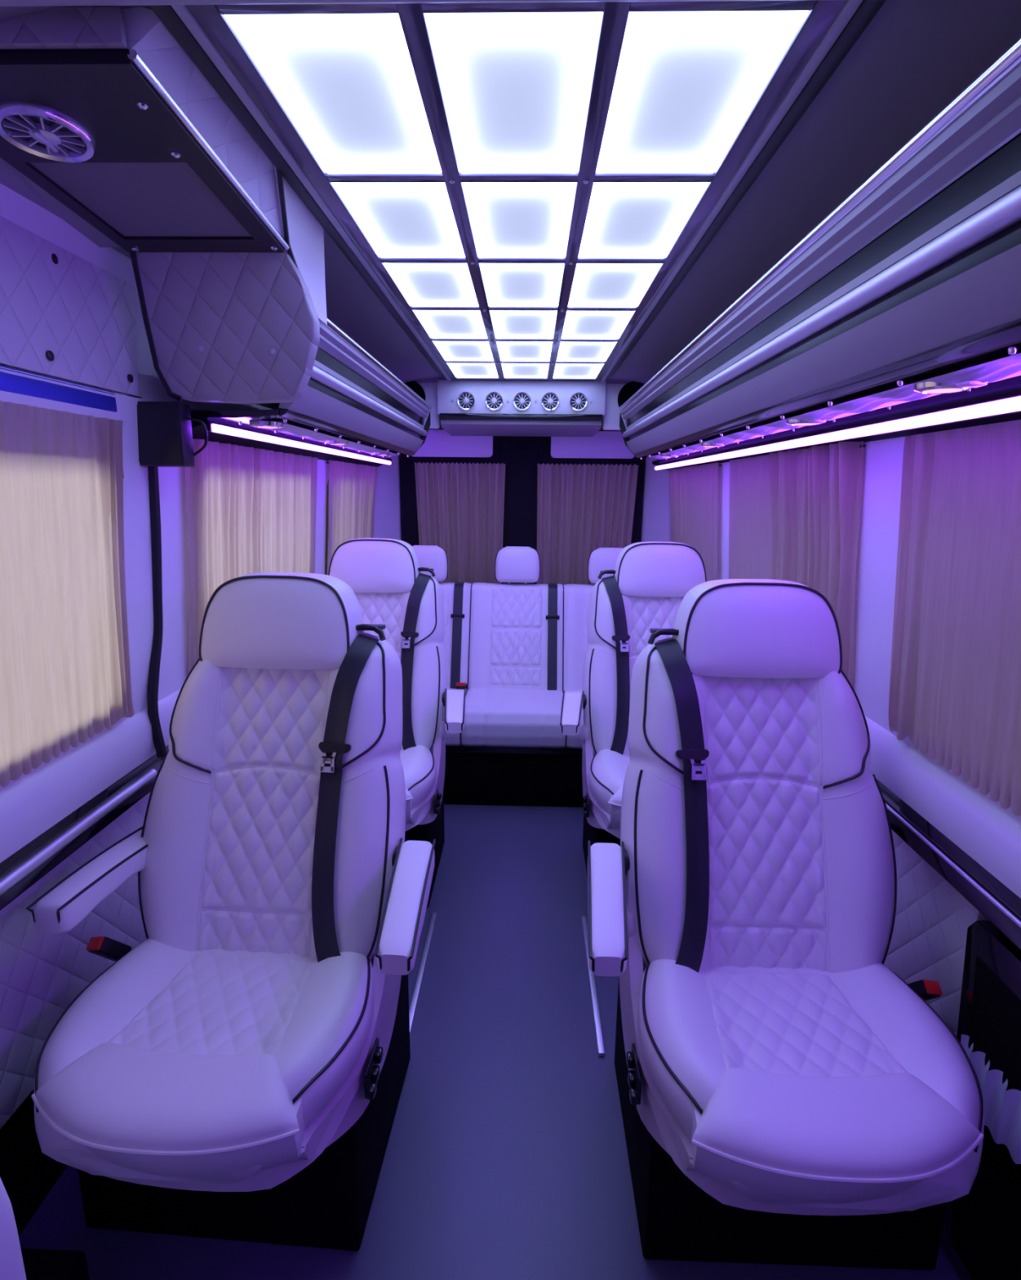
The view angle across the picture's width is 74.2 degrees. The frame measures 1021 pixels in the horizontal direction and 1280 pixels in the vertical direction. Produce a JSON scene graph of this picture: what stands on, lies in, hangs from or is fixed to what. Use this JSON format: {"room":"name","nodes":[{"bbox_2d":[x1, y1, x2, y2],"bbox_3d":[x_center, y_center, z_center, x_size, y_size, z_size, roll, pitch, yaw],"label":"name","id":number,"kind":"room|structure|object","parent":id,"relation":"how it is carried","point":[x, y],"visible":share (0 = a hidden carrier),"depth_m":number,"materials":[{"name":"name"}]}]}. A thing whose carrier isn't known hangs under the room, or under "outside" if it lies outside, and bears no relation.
{"room":"vehicle interior","nodes":[
{"label":"vehicle interior","id":0,"kind":"room"},
{"bbox_2d":[0,1088,67,1235],"bbox_3d":[-0.927,0.574,1.715,0.030,0.900,4.550,1,12,1],"label":"wall","id":1,"kind":"structure","parent":0,"point":[28,1175],"depth_m":1.29,"materials":[{"name":"black carpet"}]},
{"bbox_2d":[0,791,151,1128],"bbox_3d":[-0.895,0.523,1.657,0.035,0.455,4.440,1,12,1],"label":"wall panel","id":2,"kind":"object","parent":1,"relation":"attached to","point":[41,974],"depth_m":1.29,"materials":[{"name":"white leather"}]},
{"bbox_2d":[0,744,168,911],"bbox_3d":[-0.848,0.291,1.579,0.106,0.082,4.390,1,12,1],"label":"trim","id":3,"kind":"structure","parent":1,"relation":"attached to","point":[28,864],"depth_m":1.26,"materials":[{"name":"black"}]},
{"bbox_2d":[0,688,180,862],"bbox_3d":[-0.851,0.198,1.543,0.119,0.120,4.360,1,12,1],"label":"trim","id":4,"kind":"structure","parent":1,"relation":"attached to","point":[31,806],"depth_m":1.24,"materials":[{"name":"white plastic"}]},
{"bbox_2d":[0,182,272,411],"bbox_3d":[-0.729,-0.663,1.437,0.140,0.360,4.550,1,12,1],"label":"wall","id":5,"kind":"structure","parent":0,"point":[15,207],"depth_m":1.22,"materials":[{"name":"white"}]},
{"bbox_2d":[0,216,138,395],"bbox_3d":[-0.774,-0.467,0.703,0.028,0.232,1.330,1,12,1],"label":"wall panel","id":6,"kind":"object","parent":5,"relation":"attached to","point":[63,315],"visible":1,"depth_m":1.14,"materials":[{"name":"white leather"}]},
{"bbox_2d":[0,0,804,6],"bbox_3d":[-0.010,-0.635,0.619,1.580,0.047,0.082,1,12,1],"label":"trim","id":7,"kind":"structure","parent":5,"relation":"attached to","point":[2,2],"depth_m":0.66,"materials":[{"name":"grey"}]},
{"bbox_2d":[0,366,328,791],"bbox_3d":[-0.804,-0.147,1.460,0.089,0.716,4.386,1,12,1],"label":"window frame","id":8,"kind":"structure","parent":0,"point":[174,664],"depth_m":1.47,"materials":[{"name":"white plastic"}]},
{"bbox_2d":[0,364,117,412],"bbox_3d":[-0.795,-0.324,0.695,0.037,0.040,1.252,1,12,1],"label":"header strip","id":9,"kind":"object","parent":8,"relation":"attached to","point":[11,383],"visible":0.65,"depth_m":1.13,"materials":[{"name":"blue plastic"}]},
{"bbox_2d":[147,466,167,757],"bbox_3d":[-0.779,-0.058,1.477,0.050,0.642,0.081,1,12,1],"label":"seal","id":10,"kind":"object","parent":8,"relation":"attached to","point":[153,482],"visible":0.98,"depth_m":1.49,"materials":[{"name":"black rubber"}]},
{"bbox_2d":[124,394,208,466],"bbox_3d":[-0.736,-0.435,1.409,0.202,0.143,0.062,1,12,1],"label":"speaker","id":11,"kind":"object","parent":8,"relation":"attached to","point":[165,436],"visible":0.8,"depth_m":1.38,"materials":[{"name":"black plastic"}]},
{"bbox_2d":[184,439,317,672],"bbox_3d":[-0.753,-0.278,2.083,0.088,0.591,0.976,1,12,1],"label":"curtain","id":12,"kind":"object","parent":8,"relation":"hanging from","point":[250,510],"visible":0.62,"depth_m":1.87,"materials":[{"name":"beige fabric"}]},
{"bbox_2d":[191,417,391,466],"bbox_3d":[-0.709,-0.695,2.505,0.128,0.059,2.050,1,12,1],"label":"trim","id":13,"kind":"structure","parent":8,"relation":"attached to","point":[197,429],"depth_m":1.97,"materials":[{"name":"black"}]},
{"bbox_2d":[190,315,431,457],"bbox_3d":[-0.566,-0.766,2.266,0.372,0.238,1.706,1,12,1],"label":"luggage rack","id":14,"kind":"object","parent":8,"relation":"attached to","point":[350,401],"visible":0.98,"depth_m":1.86,"materials":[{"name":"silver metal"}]},
{"bbox_2d":[129,249,319,404],"bbox_3d":[-0.540,-0.599,1.313,0.336,0.250,0.177,1,12,1],"label":"end cap","id":15,"kind":"object","parent":14,"relation":"attached to","point":[221,327],"visible":0.94,"depth_m":1.29,"materials":[{"name":"grey leather"}]},
{"bbox_2d":[248,419,263,426],"bbox_3d":[-0.566,-0.483,1.504,0.026,0.014,0.023,1,12,1],"label":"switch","id":16,"kind":"object","parent":14,"relation":"attached to","point":[255,423],"depth_m":1.49,"materials":[{"name":"white plastic"}]},
{"bbox_2d":[204,422,391,464],"bbox_3d":[-0.641,-0.684,2.454,0.029,0.021,1.950,1,12,1],"label":"light strip","id":17,"kind":"object","parent":14,"relation":"attached to","point":[215,428],"visible":0.91,"depth_m":1.90,"materials":[{"name":"white plastic"}]},
{"bbox_2d":[326,440,336,444],"bbox_3d":[-0.549,-0.608,2.070,0.026,0.014,0.023,1,12,1],"label":"switch","id":18,"kind":"object","parent":14,"relation":"attached to","point":[329,442],"depth_m":2.06,"materials":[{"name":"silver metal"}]},
{"bbox_2d":[256,360,424,429],"bbox_3d":[-0.577,-0.774,2.263,0.320,0.042,1.680,1,12,1],"label":"shelf","id":19,"kind":"object","parent":14,"relation":"attached to","point":[339,384],"depth_m":1.91,"materials":[{"name":"grey plastic"}]},
{"bbox_2d":[373,452,381,455],"bbox_3d":[-0.532,-0.748,2.705,0.026,0.014,0.023,1,12,1],"label":"switch","id":20,"kind":"object","parent":14,"relation":"attached to","point":[375,453],"depth_m":2.69,"materials":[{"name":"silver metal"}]},
{"bbox_2d":[326,460,377,575],"bbox_3d":[-0.721,-0.502,3.096,0.082,0.591,0.782,1,12,1],"label":"curtain","id":21,"kind":"object","parent":8,"relation":"hanging from","point":[352,486],"visible":0.65,"depth_m":2.98,"materials":[{"name":"beige fabric"}]},
{"bbox_2d":[18,804,965,1279],"bbox_3d":[-0.017,1.047,1.794,1.900,0.040,4.550,1,12,1],"label":"floor","id":22,"kind":"structure","parent":0,"point":[506,1157],"depth_m":1.49,"materials":[{"name":"grey plastic"}]},
{"bbox_2d":[0,1177,26,1279],"bbox_3d":[-0.630,0.881,0.596,0.244,0.790,0.350,1,12,1],"label":"seat","id":23,"kind":"object","parent":22,"relation":"on","point":[11,1264],"visible":1,"depth_m":0.68,"materials":[{"name":"white leather"}]},
{"bbox_2d":[20,1248,89,1279],"bbox_3d":[-0.791,1.079,0.967,0.265,0.240,0.220,1,12,1],"label":"step","id":24,"kind":"structure","parent":22,"relation":"on","point":[38,1264],"depth_m":1.02,"materials":[{"name":"black carpet"}]},
{"bbox_2d":[26,572,435,1250],"bbox_3d":[-0.485,0.516,1.263,0.667,1.217,0.748,0,12,-1],"label":"seat","id":25,"kind":"object","parent":22,"relation":"on","point":[237,1072],"visible":1,"depth_m":1.28,"materials":[{"name":"white leather"}]},
{"bbox_2d":[35,1042,299,1151],"bbox_3d":[-0.506,0.674,0.991,0.416,0.062,0.138,1,12,4],"label":"cushion","id":26,"kind":"object","parent":25,"relation":"on","point":[108,1096],"depth_m":0.97,"materials":[{"name":"white leather"}]},
{"bbox_2d":[34,937,374,1184],"bbox_3d":[-0.511,0.679,1.173,0.530,0.138,0.410,1,12,4],"label":"seat cushion","id":27,"kind":"object","parent":25,"relation":"on","point":[272,1039],"depth_m":1.09,"materials":[{"name":"white leather"}]},
{"bbox_2d":[328,537,466,907],"bbox_3d":[-0.487,0.289,2.289,0.667,1.217,0.748,0,12,-3],"label":"seat","id":28,"kind":"object","parent":22,"relation":"on","point":[387,581],"visible":0.34,"depth_m":2.37,"materials":[{"name":"white leather"}]},
{"bbox_2d":[405,787,412,799],"bbox_3d":[-0.496,0.447,2.017,0.416,0.062,0.138,1,12,1],"label":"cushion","id":29,"kind":"object","parent":28,"relation":"on","point":[408,790],"depth_m":2.00,"materials":[{"name":"white leather"}]},
{"bbox_2d":[400,745,436,809],"bbox_3d":[-0.508,0.452,2.199,0.530,0.138,0.410,1,12,1],"label":"seat cushion","id":30,"kind":"object","parent":28,"relation":"on","point":[419,762],"depth_m":2.15,"materials":[{"name":"white leather"}]},
{"bbox_2d":[408,912,436,1035],"bbox_3d":[-0.263,0.976,1.985,0.016,0.012,0.560,1,12,1],"label":"floor track","id":31,"kind":"object","parent":22,"relation":"on","point":[427,944],"visible":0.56,"depth_m":1.98,"materials":[{"name":"silver metal"}]},
{"bbox_2d":[412,545,622,807],"bbox_3d":[0.023,0.147,3.183,1.330,1.120,0.637,1,12,1],"label":"seat","id":32,"kind":"object","parent":22,"relation":"on","point":[514,649],"visible":0.49,"depth_m":3.24,"materials":[{"name":"white leather"}]},
{"bbox_2d":[445,687,583,748],"bbox_3d":[0.018,0.352,3.100,1.330,0.185,0.378,1,12,1],"label":"seat cushion","id":33,"kind":"object","parent":32,"relation":"on","point":[495,717],"depth_m":2.94,"materials":[{"name":"white leather"}]},
{"bbox_2d":[582,916,604,1057],"bbox_3d":[0.237,0.984,1.973,0.016,0.012,0.560,1,12,1],"label":"floor track","id":34,"kind":"object","parent":22,"relation":"on","point":[599,1037],"visible":1,"depth_m":1.88,"materials":[{"name":"silver metal"}]},
{"bbox_2d":[560,541,706,875],"bbox_3d":[0.495,0.304,2.264,0.670,1.214,0.741,1,12,1],"label":"seat","id":35,"kind":"object","parent":22,"relation":"on","point":[649,583],"visible":0.35,"depth_m":2.35,"materials":[{"name":"white leather"}]},
{"bbox_2d":[587,749,627,813],"bbox_3d":[0.516,0.468,2.174,0.530,0.138,0.410,1,12,1],"label":"seat cushion","id":36,"kind":"object","parent":35,"relation":"on","point":[606,768],"depth_m":2.13,"materials":[{"name":"white leather"}]},
{"bbox_2d":[608,783,623,804],"bbox_3d":[0.495,0.463,1.993,0.416,0.062,0.138,1,12,1],"label":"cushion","id":37,"kind":"object","parent":35,"relation":"on","point":[615,790],"depth_m":1.99,"materials":[{"name":"white leather"}]},
{"bbox_2d":[587,578,984,1270],"bbox_3d":[0.464,0.531,1.234,0.670,1.214,0.741,1,12,1],"label":"seat","id":38,"kind":"object","parent":22,"relation":"on","point":[787,1097],"visible":1,"depth_m":1.25,"materials":[{"name":"white leather"}]},
{"bbox_2d":[637,959,984,1211],"bbox_3d":[0.485,0.696,1.144,0.530,0.138,0.410,1,12,1],"label":"seat cushion","id":39,"kind":"object","parent":38,"relation":"on","point":[734,1054],"depth_m":1.05,"materials":[{"name":"white leather"}]},
{"bbox_2d":[693,1067,980,1177],"bbox_3d":[0.464,0.690,0.963,0.416,0.062,0.138,1,12,1],"label":"cushion","id":40,"kind":"object","parent":38,"relation":"on","point":[926,1123],"depth_m":0.95,"materials":[{"name":"white leather"}]},
{"bbox_2d":[0,0,1020,383],"bbox_3d":[0.020,-0.780,1.389,1.600,0.120,4.550,1,12,1],"label":"ceiling","id":41,"kind":"structure","parent":0,"point":[914,56],"depth_m":1.02,"materials":[{"name":"grey"}]},
{"bbox_2d":[0,7,288,252],"bbox_3d":[-0.564,-0.684,0.963,0.404,0.098,0.468,1,12,1],"label":"upper cabinet","id":42,"kind":"object","parent":41,"relation":"attached to","point":[132,147],"visible":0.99,"depth_m":0.90,"materials":[{"name":"black plastic"}]},
{"bbox_2d":[0,6,126,48],"bbox_3d":[-0.592,-0.655,0.724,0.360,0.034,0.010,1,12,1],"label":"pad","id":43,"kind":"object","parent":42,"relation":"attached to","point":[60,27],"visible":1,"depth_m":0.72,"materials":[{"name":"grey leather"}]},
{"bbox_2d":[274,165,327,324],"bbox_3d":[-0.376,-0.711,1.247,0.056,0.156,0.427,0,12,-2],"label":"panel","id":44,"kind":"object","parent":42,"relation":"attached to","point":[304,234],"visible":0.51,"depth_m":1.25,"materials":[{"name":"white plastic"}]},
{"bbox_2d":[148,0,886,382],"bbox_3d":[0.036,-0.915,1.866,0.750,0.018,2.440,1,12,1],"label":"recessed light","id":45,"kind":"object","parent":41,"relation":"in","point":[524,188],"visible":0.98,"depth_m":0.96,"materials":[{"name":"white plastic"}]},
{"bbox_2d":[224,13,441,173],"bbox_3d":[-0.206,-0.705,0.892,0.187,0.006,0.375,1,12,1],"label":"diffuser","id":46,"kind":"object","parent":45,"relation":"attached to","point":[351,91],"depth_m":0.84,"materials":[{"name":"white plastic"}]},
{"bbox_2d":[332,182,465,257],"bbox_3d":[-0.195,-0.791,1.281,0.187,0.006,0.375,1,12,1],"label":"diffuser","id":47,"kind":"object","parent":45,"relation":"attached to","point":[390,220],"depth_m":1.25,"materials":[{"name":"white plastic"}]},
{"bbox_2d":[383,262,478,306],"bbox_3d":[-0.184,-0.877,1.669,0.187,0.006,0.375,1,12,1],"label":"diffuser","id":48,"kind":"object","parent":45,"relation":"attached to","point":[415,284],"depth_m":1.65,"materials":[{"name":"white plastic"}]},
{"bbox_2d":[413,310,487,338],"bbox_3d":[-0.173,-0.963,2.058,0.187,0.006,0.375,1,12,1],"label":"diffuser","id":49,"kind":"object","parent":45,"relation":"attached to","point":[433,324],"depth_m":2.04,"materials":[{"name":"white plastic"}]},
{"bbox_2d":[433,341,493,360],"bbox_3d":[-0.163,-1.048,2.446,0.187,0.006,0.375,1,12,1],"label":"diffuser","id":50,"kind":"object","parent":45,"relation":"attached to","point":[445,350],"depth_m":2.43,"materials":[{"name":"white plastic"}]},
{"bbox_2d":[448,363,498,377],"bbox_3d":[-0.152,-1.134,2.835,0.187,0.006,0.375,1,12,1],"label":"diffuser","id":51,"kind":"object","parent":45,"relation":"attached to","point":[455,370],"depth_m":2.83,"materials":[{"name":"white plastic"}]},
{"bbox_2d":[425,12,602,173],"bbox_3d":[0.008,-0.702,0.887,0.187,0.006,0.375,1,12,1],"label":"diffuser","id":52,"kind":"object","parent":45,"relation":"attached to","point":[512,92],"depth_m":0.84,"materials":[{"name":"white plastic"}]},
{"bbox_2d":[462,182,576,257],"bbox_3d":[0.019,-0.788,1.276,0.187,0.006,0.375,1,12,1],"label":"diffuser","id":53,"kind":"object","parent":45,"relation":"attached to","point":[500,220],"depth_m":1.25,"materials":[{"name":"white plastic"}]},
{"bbox_2d":[480,262,564,306],"bbox_3d":[0.030,-0.874,1.664,0.187,0.006,0.375,1,12,1],"label":"diffuser","id":54,"kind":"object","parent":45,"relation":"attached to","point":[501,284],"depth_m":1.65,"materials":[{"name":"white plastic"}]},
{"bbox_2d":[489,310,556,338],"bbox_3d":[0.041,-0.959,2.053,0.187,0.006,0.375,1,12,1],"label":"diffuser","id":55,"kind":"object","parent":45,"relation":"attached to","point":[504,324],"depth_m":2.04,"materials":[{"name":"white plastic"}]},
{"bbox_2d":[497,341,552,361],"bbox_3d":[0.052,-1.045,2.441,0.187,0.006,0.375,1,12,1],"label":"diffuser","id":56,"kind":"object","parent":45,"relation":"attached to","point":[507,351],"depth_m":2.44,"materials":[{"name":"white plastic"}]},
{"bbox_2d":[502,363,549,377],"bbox_3d":[0.063,-1.131,2.830,0.187,0.006,0.375,1,12,1],"label":"diffuser","id":57,"kind":"object","parent":45,"relation":"attached to","point":[508,370],"depth_m":2.82,"materials":[{"name":"white plastic"}]},
{"bbox_2d":[553,364,603,378],"bbox_3d":[0.277,-1.127,2.824,0.187,0.006,0.375,1,12,1],"label":"diffuser","id":58,"kind":"object","parent":45,"relation":"attached to","point":[560,371],"depth_m":2.83,"materials":[{"name":"white plastic"}]},
{"bbox_2d":[556,342,616,361],"bbox_3d":[0.266,-1.042,2.436,0.187,0.006,0.375,1,12,1],"label":"diffuser","id":59,"kind":"object","parent":45,"relation":"attached to","point":[566,351],"depth_m":2.43,"materials":[{"name":"white plastic"}]},
{"bbox_2d":[561,311,634,339],"bbox_3d":[0.255,-0.956,2.047,0.187,0.006,0.375,1,12,1],"label":"diffuser","id":60,"kind":"object","parent":45,"relation":"attached to","point":[575,325],"depth_m":2.03,"materials":[{"name":"white plastic"}]},
{"bbox_2d":[568,263,662,306],"bbox_3d":[0.244,-0.870,1.659,0.187,0.006,0.375,1,12,1],"label":"diffuser","id":61,"kind":"object","parent":45,"relation":"attached to","point":[589,285],"depth_m":1.63,"materials":[{"name":"white plastic"}]},
{"bbox_2d":[578,182,709,257],"bbox_3d":[0.233,-0.784,1.270,0.187,0.006,0.375,1,12,1],"label":"diffuser","id":62,"kind":"object","parent":45,"relation":"attached to","point":[617,220],"depth_m":1.24,"materials":[{"name":"white plastic"}]},
{"bbox_2d":[595,10,808,173],"bbox_3d":[0.223,-0.699,0.882,0.187,0.006,0.375,1,12,1],"label":"diffuser","id":63,"kind":"object","parent":45,"relation":"attached to","point":[684,91],"depth_m":0.83,"materials":[{"name":"white plastic"}]},
{"bbox_2d":[437,379,606,436],"bbox_3d":[0.054,-1.124,3.303,0.770,0.210,0.475,1,12,1],"label":"vent panel","id":64,"kind":"object","parent":41,"relation":"attached to","point":[526,408],"visible":1,"depth_m":3.09,"materials":[{"name":"white plastic"}]},
{"bbox_2d":[404,380,439,428],"bbox_3d":[-0.470,-1.095,3.140,0.280,0.213,0.044,1,12,1],"label":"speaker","id":65,"kind":"object","parent":64,"relation":"attached to","point":[428,391],"visible":0.23,"depth_m":3.12},
{"bbox_2d":[404,380,425,400],"bbox_3d":[-0.470,-1.119,3.118,0.156,0.156,0.012,1,12,1],"label":"grille","id":66,"kind":"object","parent":65,"relation":"attached to","point":[419,388],"depth_m":3.11,"materials":[{"name":"black plastic"}]},
{"bbox_2d":[602,381,644,430],"bbox_3d":[0.569,-1.078,3.114,0.280,0.213,0.044,1,12,1],"label":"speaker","id":67,"kind":"object","parent":64,"relation":"attached to","point":[616,394],"visible":0.3,"depth_m":3.10},
{"bbox_2d":[617,381,644,407],"bbox_3d":[0.569,-1.103,3.093,0.156,0.156,0.012,1,12,1],"label":"grille","id":68,"kind":"object","parent":67,"relation":"attached to","point":[625,391],"depth_m":3.09,"materials":[{"name":"black plastic"}]},
{"bbox_2d":[399,435,645,583],"bbox_3d":[0.053,-0.286,3.798,1.320,1.700,0.060,1,12,1],"label":"door frame","id":69,"kind":"structure","parent":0,"point":[521,454],"depth_m":3.65,"materials":[{"name":"black plastic"}]},
{"bbox_2d":[373,455,401,540],"bbox_3d":[-0.735,-0.276,3.740,0.268,1.690,0.220,1,12,1],"label":"trim","id":70,"kind":"structure","parent":69,"relation":"attached to","point":[387,518],"depth_m":3.64,"materials":[{"name":"white plastic"}]},
{"bbox_2d":[411,430,493,457],"bbox_3d":[-0.317,-1.047,3.603,0.445,0.137,0.028,1,12,1],"label":"pad","id":71,"kind":"object","parent":69,"relation":"attached to","point":[437,443],"visible":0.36,"depth_m":3.59,"materials":[{"name":"white"}]},
{"bbox_2d":[413,462,507,583],"bbox_3d":[-0.274,-0.590,3.689,0.508,0.734,0.037,1,12,1],"label":"curtain","id":72,"kind":"object","parent":69,"relation":"hanging from","point":[460,506],"visible":0.67,"depth_m":3.66,"materials":[{"name":"beige fabric"}]},
{"bbox_2d":[535,462,639,584],"bbox_3d":[0.407,-0.579,3.672,0.555,0.734,0.037,1,12,1],"label":"curtain","id":73,"kind":"object","parent":69,"relation":"hanging from","point":[584,508],"visible":0.76,"depth_m":3.65,"materials":[{"name":"beige fabric"}]},
{"bbox_2d":[551,431,634,458],"bbox_3d":[0.438,-1.035,3.584,0.445,0.137,0.028,1,12,1],"label":"pad","id":74,"kind":"object","parent":69,"relation":"attached to","point":[604,444],"visible":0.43,"depth_m":3.57,"materials":[{"name":"white"}]},
{"bbox_2d":[640,457,669,542],"bbox_3d":[0.837,-0.251,3.701,0.268,1.690,0.220,1,12,1],"label":"trim","id":75,"kind":"structure","parent":69,"relation":"attached to","point":[655,525],"depth_m":3.60,"materials":[{"name":"white plastic"}]},
{"bbox_2d":[667,419,1020,819],"bbox_3d":[0.790,-0.121,1.421,0.089,0.716,4.386,1,12,1],"label":"window frame","id":76,"kind":"structure","parent":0,"point":[879,524],"depth_m":1.42,"materials":[{"name":"white plastic"}]},
{"bbox_2d":[669,462,721,581],"bbox_3d":[0.799,-0.459,2.975,0.077,0.591,0.851,1,12,1],"label":"curtain","id":77,"kind":"object","parent":76,"relation":"hanging from","point":[693,490],"visible":0.66,"depth_m":2.83,"materials":[{"name":"beige fabric"}]},
{"bbox_2d":[728,440,866,688],"bbox_3d":[0.770,-0.234,1.954,0.103,0.591,0.951,1,12,2],"label":"curtain","id":78,"kind":"object","parent":76,"relation":"hanging from","point":[794,515],"visible":0.55,"depth_m":1.71,"materials":[{"name":"beige fabric"}]},
{"bbox_2d":[652,377,1020,471],"bbox_3d":[0.742,-0.504,1.712,0.128,0.059,3.600,1,12,1],"label":"trim","id":79,"kind":"structure","parent":76,"relation":"attached to","point":[1010,388],"depth_m":1.21,"materials":[{"name":"black"}]},
{"bbox_2d":[888,419,1020,816],"bbox_3d":[0.735,0.029,0.742,0.062,0.571,1.177,1,12,1],"label":"curtain","id":80,"kind":"object","parent":76,"relation":"hanging from","point":[955,681],"visible":1,"depth_m":1.11,"materials":[{"name":"beige fabric"}]},
{"bbox_3d":[0.902,0.603,1.670,0.030,0.900,4.550,1,12,1],"label":"wall","id":81,"kind":"structure","parent":0,"visible":0},
{"bbox_2d":[884,829,988,1035],"bbox_3d":[0.894,0.404,2.525,0.035,0.560,2.595,1,12,1],"label":"wall panel","id":82,"kind":"object","parent":81,"relation":"attached to","point":[932,921],"depth_m":1.36,"materials":[{"name":"white leather"}]},
{"bbox_2d":[864,715,1020,898],"bbox_3d":[0.829,0.225,1.502,0.119,0.120,4.360,1,12,1],"label":"trim","id":83,"kind":"structure","parent":81,"relation":"attached to","point":[988,833],"depth_m":1.17,"materials":[{"name":"white plastic"}]},
{"bbox_2d":[876,778,1020,950],"bbox_3d":[0.829,0.318,1.538,0.099,0.082,4.390,1,12,1],"label":"trim","id":84,"kind":"structure","parent":81,"relation":"attached to","point":[990,896],"depth_m":1.17,"materials":[{"name":"black"}]},
{"bbox_2d":[941,920,1020,1279],"bbox_3d":[0.830,0.905,0.811,0.053,0.640,0.960,1,12,1],"label":"niche","id":85,"kind":"object","parent":81,"relation":"attached to","point":[981,1232],"visible":0.63,"depth_m":1.14,"materials":[{"name":"black plastic"}]},
{"bbox_2d":[960,1034,1020,1164],"bbox_3d":[0.801,0.788,1.010,0.020,0.171,0.424,1,12,1],"label":"cloth","id":86,"kind":"object","parent":85,"relation":"hanging from","point":[1002,1107],"visible":0.62,"depth_m":1.12,"materials":[{"name":"white"}]},
{"bbox_3d":[0.730,-0.640,1.400,0.140,0.360,4.550,1,12,1],"label":"wall","id":87,"kind":"structure","parent":0,"visible":0},
{"bbox_2d":[618,34,1020,460],"bbox_3d":[0.627,-0.588,1.518,0.372,0.238,3.176,1,12,1],"label":"luggage rack","id":88,"kind":"object","parent":87,"relation":"attached to","point":[908,290],"visible":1,"depth_m":0.85,"materials":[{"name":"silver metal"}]},
{"bbox_2d":[669,453,676,457],"bbox_3d":[0.632,-0.719,2.627,0.026,0.014,0.023,1,12,1],"label":"switch","id":89,"kind":"object","parent":88,"relation":"attached to","point":[670,455],"depth_m":2.62,"materials":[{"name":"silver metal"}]},
{"bbox_2d":[713,442,724,446],"bbox_3d":[0.615,-0.579,1.992,0.026,0.014,0.023,1,12,1],"label":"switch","id":90,"kind":"object","parent":88,"relation":"attached to","point":[715,444],"depth_m":1.98,"materials":[{"name":"silver metal"}]},
{"bbox_2d":[808,419,826,423],"bbox_3d":[0.595,-0.428,1.309,0.026,0.014,0.023,1,12,1],"label":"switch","id":91,"kind":"object","parent":88,"relation":"attached to","point":[811,421],"depth_m":1.30,"materials":[{"name":"white plastic"}]},
{"bbox_2d":[626,170,1020,431],"bbox_3d":[0.638,-0.596,1.515,0.320,0.042,3.150,1,12,1],"label":"shelf","id":92,"kind":"object","parent":88,"relation":"attached to","point":[1006,228],"depth_m":0.87,"materials":[{"name":"grey plastic"}]},
{"bbox_2d":[654,394,1020,470],"bbox_3d":[0.662,-0.407,1.336,0.029,0.021,4.020,1,12,1],"label":"light strip","id":93,"kind":"object","parent":88,"relation":"attached to","point":[1010,405],"visible":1,"depth_m":1.16,"materials":[{"name":"white plastic"}]},
{"bbox_2d":[957,380,988,387],"bbox_3d":[0.582,-0.326,0.851,0.026,0.014,0.023,1,12,1],"label":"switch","id":94,"kind":"object","parent":88,"relation":"attached to","point":[962,384],"depth_m":0.84,"materials":[{"name":"white plastic"}]},
{"bbox_3d":[-0.801,-0.294,0.701,0.034,0.019,1.252,1,12,1],"label":"track","id":95,"kind":"object","parent":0,"visible":0},
{"bbox_2d":[0,400,134,787],"bbox_3d":[-0.785,-0.004,0.778,0.069,0.588,1.177,1,12,1],"label":"curtain","id":96,"kind":"object","parent":95,"relation":"hanging from","point":[65,669],"visible":1,"depth_m":1.15,"materials":[{"name":"beige fabric"}]},
{"label":"outside","id":97,"kind":"structure","parent":0,"visible":0},
{"bbox_3d":[0.035,1.522,2.384,18.000,0.020,20.000,1,12,1],"label":"ground","id":98,"kind":"structure","parent":97,"visible":0},
{"bbox_2d":[324,419,621,574],"bbox_3d":[0.183,-1.714,6.327,10.000,4.600,0.100,1,12,1],"label":"wall","id":99,"kind":"structure","parent":98,"relation":"on","point":[440,428],"depth_m":6.45,"materials":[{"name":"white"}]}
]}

